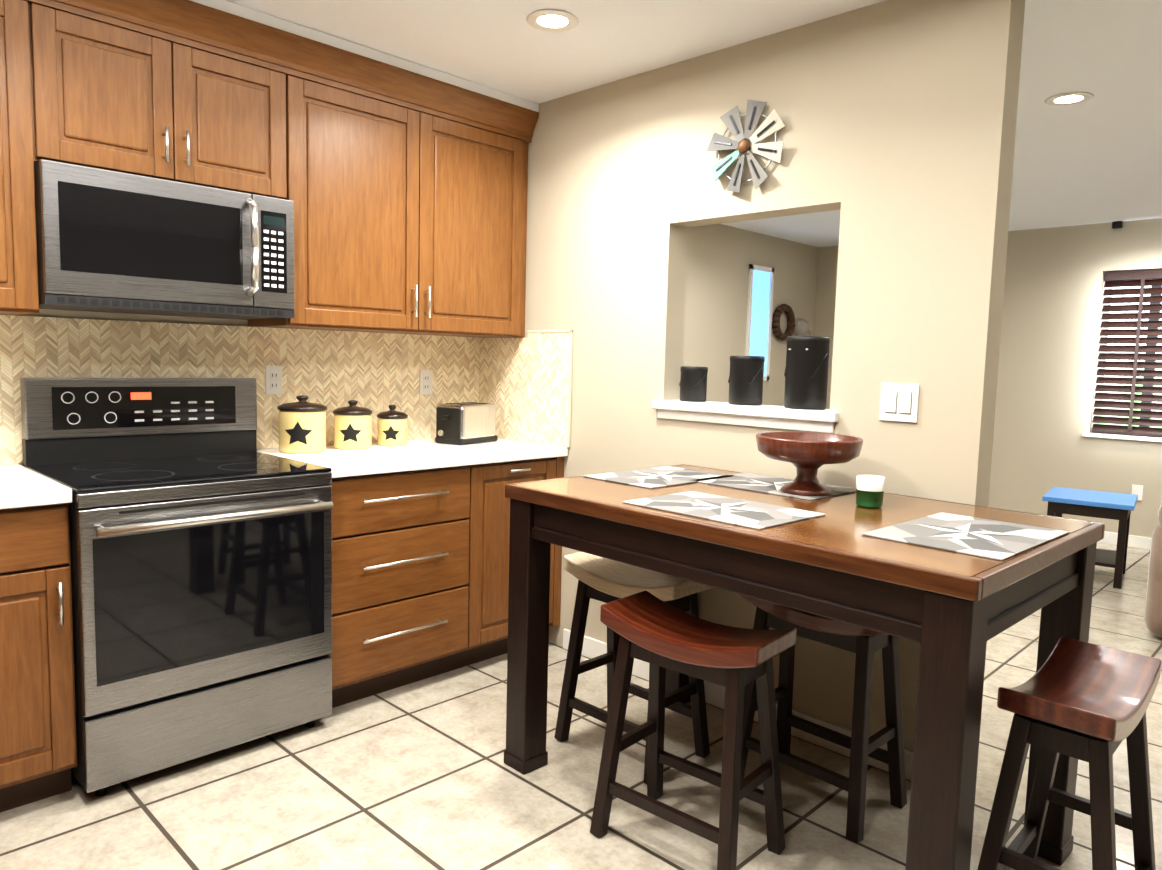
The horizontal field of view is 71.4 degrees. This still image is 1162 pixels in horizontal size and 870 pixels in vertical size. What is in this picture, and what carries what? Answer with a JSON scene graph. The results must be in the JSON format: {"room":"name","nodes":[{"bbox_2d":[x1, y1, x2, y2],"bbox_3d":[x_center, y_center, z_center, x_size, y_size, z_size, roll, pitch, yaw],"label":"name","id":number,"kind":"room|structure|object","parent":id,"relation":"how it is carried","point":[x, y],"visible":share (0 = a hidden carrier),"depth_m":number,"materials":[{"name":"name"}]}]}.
{"room":"kitchen","nodes":[
{"label":"kitchen","id":0,"kind":"room"},
{"bbox_2d":[8,309,479,465],"bbox_3d":[-2.047,-0.203,2.513,0.120,2.440,4.300,7,7,44],"label":"wall","id":1,"kind":"structure","parent":0,"point":[125,317],"depth_m":2.88,"materials":[{"name":"beige paint"}]},
{"bbox_2d":[0,0,38,314],"bbox_3d":[-1.896,-0.858,2.251,0.347,1.000,0.561,7,7,44],"label":"upper cabinet","id":2,"kind":"object","parent":1,"relation":"attached to","point":[19,291],"depth_m":2.31,"materials":[{"name":"brown wood"}]},
{"bbox_2d":[24,0,283,198],"bbox_3d":[-1.427,-1.108,2.702,0.347,0.562,0.762,7,7,44],"label":"upper cabinet","id":3,"kind":"object","parent":1,"relation":"attached to","point":[184,91],"depth_m":2.55,"materials":[{"name":"brown wood"}]},
{"bbox_2d":[34,159,294,319],"bbox_3d":[-1.399,-0.616,2.708,0.459,0.409,0.758,7,7,44],"label":"microwave","id":4,"kind":"object","parent":3,"relation":"attached to","point":[113,241],"visible":1,"depth_m":2.55,"materials":[{"name":"grey metal"}]},
{"bbox_2d":[0,315,572,464],"bbox_3d":[-1.319,-0.157,2.712,0.645,0.517,2.997,7,7,44],"label":"backsplash","id":5,"kind":"structure","parent":1,"relation":"attached to","point":[523,386],"depth_m":3.39,"materials":[{"name":"tile"}]},
{"bbox_2d":[265,366,281,394],"bbox_3d":[-1.231,-0.220,3.241,0.008,0.114,0.070,7,7,44],"label":"outlet","id":6,"kind":"object","parent":5,"relation":"attached to","point":[273,379],"visible":1,"depth_m":3.24,"materials":[{"name":"white plastic"}]},
{"bbox_2d":[419,370,432,394],"bbox_3d":[-0.721,-0.245,3.762,0.008,0.114,0.070,7,7,44],"label":"outlet","id":7,"kind":"object","parent":5,"relation":"attached to","point":[425,384],"visible":1,"depth_m":3.76,"materials":[{"name":"white plastic"}]},
{"bbox_2d":[248,32,535,337],"bbox_3d":[-0.763,-0.937,3.406,0.347,1.000,1.155,7,7,44],"label":"upper cabinet","id":8,"kind":"object","parent":1,"relation":"attached to","point":[402,184],"depth_m":3.20,"materials":[{"name":"brown wood"}]},
{"bbox_2d":[0,542,1161,869],"bbox_3d":[1.558,1.153,2.379,7.200,0.050,9.260,7,7,44],"label":"floor","id":9,"kind":"structure","parent":0,"point":[420,774],"depth_m":2.40,"materials":[{"name":"tile"}]},
{"bbox_2d":[0,503,76,812],"bbox_3d":[-1.808,0.607,2.328,0.607,0.872,0.468,7,7,44],"label":"base cabinet","id":10,"kind":"object","parent":9,"relation":"on","point":[38,751],"visible":1,"depth_m":2.20,"materials":[{"name":"brown wood"}]},
{"bbox_2d":[0,464,71,508],"bbox_3d":[-1.374,0.244,1.406,2.447,0.040,1.139,7,7,44],"label":"countertop","id":11,"kind":"structure","parent":10,"relation":"on","point":[21,486],"depth_m":2.21,"materials":[{"name":"white stone"}]},
{"bbox_2d":[20,377,332,796],"bbox_3d":[-1.321,0.421,2.702,0.697,1.200,0.756,7,7,44],"label":"range","id":12,"kind":"object","parent":9,"relation":"on","point":[200,528],"visible":1,"depth_m":2.54,"materials":[{"name":"grey metal"}]},
{"bbox_2d":[329,457,563,707],"bbox_3d":[-0.693,0.533,3.439,0.642,0.873,1.152,7,7,44],"label":"base cabinet","id":13,"kind":"object","parent":9,"relation":"on","point":[420,574],"visible":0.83,"depth_m":3.12,"materials":[{"name":"brown wood"}]},
{"bbox_2d":[256,438,567,477],"bbox_3d":[-0.685,0.076,3.400,0.632,0.040,1.152,7,7,44],"label":"countertop","id":14,"kind":"structure","parent":13,"relation":"on","point":[413,455],"depth_m":3.20,"materials":[{"name":"white stone"}]},
{"bbox_2d":[277,395,326,453],"bbox_3d":[-1.093,-0.046,3.174,0.187,0.222,0.187,7,7,44],"label":"canister","id":15,"kind":"object","parent":14,"relation":"on","point":[302,425],"visible":1,"depth_m":3.10,"materials":[{"name":"yellow ceramic"}]},
{"bbox_2d":[333,400,372,449],"bbox_3d":[-0.943,-0.046,3.342,0.159,0.198,0.159,7,7,44],"label":"canister","id":16,"kind":"object","parent":14,"relation":"on","point":[352,426],"visible":1,"depth_m":3.28,"materials":[{"name":"yellow ceramic"}]},
{"bbox_2d":[377,405,407,445],"bbox_3d":[-0.815,-0.044,3.489,0.131,0.174,0.131,7,7,44],"label":"canister","id":17,"kind":"object","parent":14,"relation":"on","point":[392,426],"visible":1,"depth_m":3.44,"materials":[{"name":"yellow ceramic"}]},
{"bbox_2d":[435,402,497,444],"bbox_3d":[-0.526,-0.056,3.679,0.156,0.177,0.294,5,6,31],"label":"toaster","id":18,"kind":"object","parent":14,"relation":"on","point":[464,423],"visible":1,"depth_m":3.59,"materials":[{"name":"silver metal"}]},
{"bbox_2d":[554,552,712,783],"bbox_3d":[0.177,0.744,2.710,0.480,0.634,0.305,7,7,44],"label":"stool","id":19,"kind":"object","parent":9,"relation":"on","point":[605,580],"visible":0.62,"depth_m":2.71,"materials":[{"name":"brown wood"}]},
{"bbox_2d":[590,590,796,869],"bbox_3d":[0.296,0.796,2.176,0.480,0.634,0.305,6,7,40],"label":"stool","id":20,"kind":"object","parent":9,"relation":"on","point":[658,635],"visible":1,"depth_m":2.13,"materials":[{"name":"brown wood"}]},
{"bbox_2d":[504,464,1104,869],"bbox_3d":[0.559,0.646,2.368,0.884,0.910,1.417,-4,7,-44],"label":"table","id":21,"kind":"object","parent":9,"relation":"on","point":[952,613],"visible":0.65,"depth_m":1.93,"materials":[{"name":"brown wood"}]},
{"bbox_2d":[582,466,728,488],"bbox_3d":[0.272,0.141,2.772,0.450,0.003,0.310,-4,7,-44],"label":"placemat","id":22,"kind":"object","parent":21,"relation":"on","point":[658,477],"visible":0.97,"depth_m":2.74,"materials":[{"name":"grey"}]},
{"bbox_2d":[622,491,825,529],"bbox_3d":[0.381,0.198,2.192,0.310,0.003,0.450,-4,7,-44],"label":"placemat","id":23,"kind":"object","parent":21,"relation":"on","point":[744,513],"visible":0.94,"depth_m":2.16,"materials":[{"name":"grey"}]},
{"bbox_2d":[693,473,855,499],"bbox_3d":[0.631,0.163,2.632,0.310,0.003,0.450,-4,7,-44],"label":"placemat","id":24,"kind":"object","parent":21,"relation":"on","point":[760,483],"visible":0.71,"depth_m":2.63,"materials":[{"name":"grey"}]},
{"bbox_2d":[756,431,862,495],"bbox_3d":[0.695,0.090,2.481,0.318,0.174,0.318,7,7,44],"label":"pedestal bowl","id":25,"kind":"object","parent":24,"relation":"on","point":[807,455],"visible":1,"depth_m":2.40,"materials":[{"name":"red wood"}]},
{"bbox_2d":[856,475,884,507],"bbox_3d":[0.816,0.160,2.282,0.076,0.085,0.076,7,7,44],"label":"candle","id":26,"kind":"object","parent":21,"relation":"on","point":[869,491],"visible":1,"depth_m":2.25,"materials":[{"name":"green glass"}]},
{"bbox_2d":[862,512,1068,560],"bbox_3d":[0.928,0.235,1.939,0.450,0.003,0.310,-4,7,-44],"label":"placemat","id":27,"kind":"object","parent":21,"relation":"on","point":[989,538],"visible":0.97,"depth_m":1.91,"materials":[{"name":"grey"}]},
{"bbox_2d":[739,594,906,842],"bbox_3d":[0.724,0.783,2.442,0.305,0.634,0.480,-4,7,-43],"label":"stool","id":28,"kind":"object","parent":9,"relation":"on","point":[864,644],"visible":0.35,"depth_m":2.36,"materials":[{"name":"brown wood"}]},
{"bbox_2d":[977,637,1161,869],"bbox_3d":[1.123,0.849,1.845,0.305,0.634,0.480,7,7,44],"label":"stool","id":29,"kind":"object","parent":9,"relation":"on","point":[1083,701],"visible":1,"depth_m":1.78,"materials":[{"name":"brown wood"}]},
{"bbox_2d":[1042,487,1137,588],"bbox_3d":[3.267,0.647,5.212,0.480,0.520,0.560,5,7,36],"label":"side table","id":30,"kind":"object","parent":9,"relation":"on","point":[1120,507],"visible":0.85,"depth_m":5.02,"materials":[{"name":"blue paint"}]},
{"bbox_2d":[1144,503,1161,637],"bbox_3d":[3.877,0.473,4.350,1.060,1.058,2.140,7,7,44],"label":"sofa","id":31,"kind":"object","parent":9,"relation":"on","point":[1153,613],"visible":1,"depth_m":3.96,"materials":[{"name":"beige fabric"}]},
{"bbox_2d":[226,0,1161,246],"bbox_3d":[1.621,-1.326,2.149,7.200,0.050,9.260,7,7,44],"label":"ceiling","id":32,"kind":"structure","parent":0,"point":[1096,158],"depth_m":3.01,"materials":[{"name":"white paint"}]},
{"bbox_2d":[526,9,577,31],"bbox_3d":[-0.096,-1.394,2.721,0.176,0.004,0.176,7,7,44],"label":"recessed light","id":33,"kind":"object","parent":32,"relation":"in","point":[550,20],"visible":1,"depth_m":2.72,"materials":[{"name":"white plastic"}]},
{"bbox_2d":[1045,92,1092,105],"bbox_3d":[2.032,-1.399,3.368,0.176,0.004,0.176,7,7,44],"label":"recessed light","id":34,"kind":"object","parent":32,"relation":"in","point":[1071,98],"visible":0.94,"depth_m":3.36,"materials":[{"name":"white plastic"}]},
{"bbox_2d":[683,224,818,405],"bbox_3d":[0.607,-0.487,6.300,0.120,2.440,4.600,7,7,44],"label":"wall","id":35,"kind":"structure","parent":0,"point":[721,258],"depth_m":6.83,"materials":[{"name":"beige paint"}]},
{"bbox_2d":[745,264,773,380],"bbox_3d":[1.573,-0.981,7.128,0.020,1.000,0.380,7,7,44],"label":"sidelight window","id":36,"kind":"structure","parent":35,"relation":"in","point":[759,308],"depth_m":7.13,"materials":[{"name":"blue glass"}]},
{"bbox_2d":[772,304,810,340],"bbox_3d":[1.969,-1.033,7.472,0.162,0.337,0.647,7,7,44],"label":"wreath","id":37,"kind":"object","parent":35,"relation":"attached to","point":[799,326],"visible":0.96,"depth_m":7.41,"materials":[{"name":"brown"}]},
{"bbox_2d":[485,0,1024,751],"bbox_3d":[0.067,-0.244,3.537,3.230,2.440,0.120,7,7,44],"label":"wall","id":38,"kind":"structure","parent":0,"point":[895,134],"depth_m":2.69,"materials":[{"name":"beige paint"}]},
{"bbox_2d":[563,629,912,780],"bbox_3d":[0.085,0.931,3.599,3.124,0.090,0.148,7,7,44],"label":"baseboard","id":39,"kind":"structure","parent":38,"relation":"attached to","point":[714,693],"depth_m":2.95,"materials":[{"name":"white wood"}]},
{"bbox_2d":[652,400,838,432],"bbox_3d":[0.618,-0.075,3.001,0.780,0.072,0.170,7,7,44],"label":"sill","id":40,"kind":"structure","parent":38,"relation":"attached to","point":[782,417],"depth_m":2.91,"materials":[{"name":"white"}]},
{"bbox_2d":[679,366,707,401],"bbox_3d":[0.442,-0.201,3.172,0.113,0.135,0.107,7,7,44],"label":"jar","id":41,"kind":"object","parent":40,"relation":"on","point":[693,384],"visible":1,"depth_m":3.13,"materials":[{"name":"black ceramic"}]},
{"bbox_2d":[728,356,764,404],"bbox_3d":[0.614,-0.203,3.003,0.133,0.180,0.128,7,7,44],"label":"jar","id":42,"kind":"object","parent":40,"relation":"on","point":[745,381],"visible":1,"depth_m":2.95,"materials":[{"name":"black ceramic"}]},
{"bbox_2d":[784,336,830,409],"bbox_3d":[0.790,-0.218,2.829,0.153,0.250,0.148,7,7,44],"label":"jar","id":43,"kind":"object","parent":40,"relation":"on","point":[806,371],"visible":1,"depth_m":2.77,"materials":[{"name":"black"}]},
{"bbox_2d":[707,99,784,192],"bbox_3d":[0.581,-1.020,2.860,0.318,0.318,0.044,7,7,44],"label":"decor","id":44,"kind":"object","parent":38,"relation":"attached to","point":[768,126],"visible":0.98,"depth_m":2.84,"materials":[{"name":"silver metal"}]},
{"bbox_2d":[879,383,918,422],"bbox_3d":[0.997,-0.102,2.538,0.120,0.120,0.010,7,7,44],"label":"switch plate","id":45,"kind":"object","parent":38,"relation":"attached to","point":[898,402],"visible":1,"depth_m":2.54,"materials":[{"name":"white plastic"}]},
{"bbox_2d":[814,218,1161,537],"bbox_3d":[4.743,-0.312,5.564,7.080,2.440,0.120,7,7,44],"label":"wall","id":46,"kind":"structure","parent":0,"point":[1051,316],"depth_m":6.41,"materials":[{"name":"beige paint"}]},
{"bbox_2d":[1112,221,1122,228],"bbox_3d":[4.024,-1.576,6.063,0.060,0.047,0.047,7,7,44],"label":"sensor","id":47,"kind":"object","parent":46,"relation":"attached to","point":[1117,224],"visible":1,"depth_m":6.05,"materials":[{"name":"black plastic"}]},
{"bbox_2d":[1082,272,1161,441],"bbox_3d":[4.641,-0.545,5.611,1.910,1.270,0.137,7,7,44],"label":"window","id":48,"kind":"structure","parent":46,"relation":"in","point":[1131,287],"depth_m":6.13,"materials":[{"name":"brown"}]},
{"bbox_2d":[1091,269,1161,436],"bbox_3d":[4.638,-0.560,5.606,1.806,1.232,0.064,7,7,44],"label":"window blinds","id":49,"kind":"object","parent":48,"relation":"attached to","point":[1140,278],"visible":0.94,"depth_m":6.08,"materials":[{"name":"brown wood"}]},
{"bbox_2d":[1098,531,1150,549],"bbox_3d":[4.709,0.866,5.583,6.960,0.090,0.014,7,7,44],"label":"baseboard","id":50,"kind":"structure","parent":46,"relation":"attached to","point":[1133,541],"depth_m":6.10,"materials":[{"name":"white wood"}]},
{"bbox_2d":[1132,484,1142,500],"bbox_3d":[4.181,0.432,6.075,0.070,0.115,0.005,7,7,44],"label":"outlet","id":51,"kind":"object","parent":46,"relation":"attached to","point":[1137,490],"visible":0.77,"depth_m":6.07,"materials":[{"name":"white plastic"}]}
]}

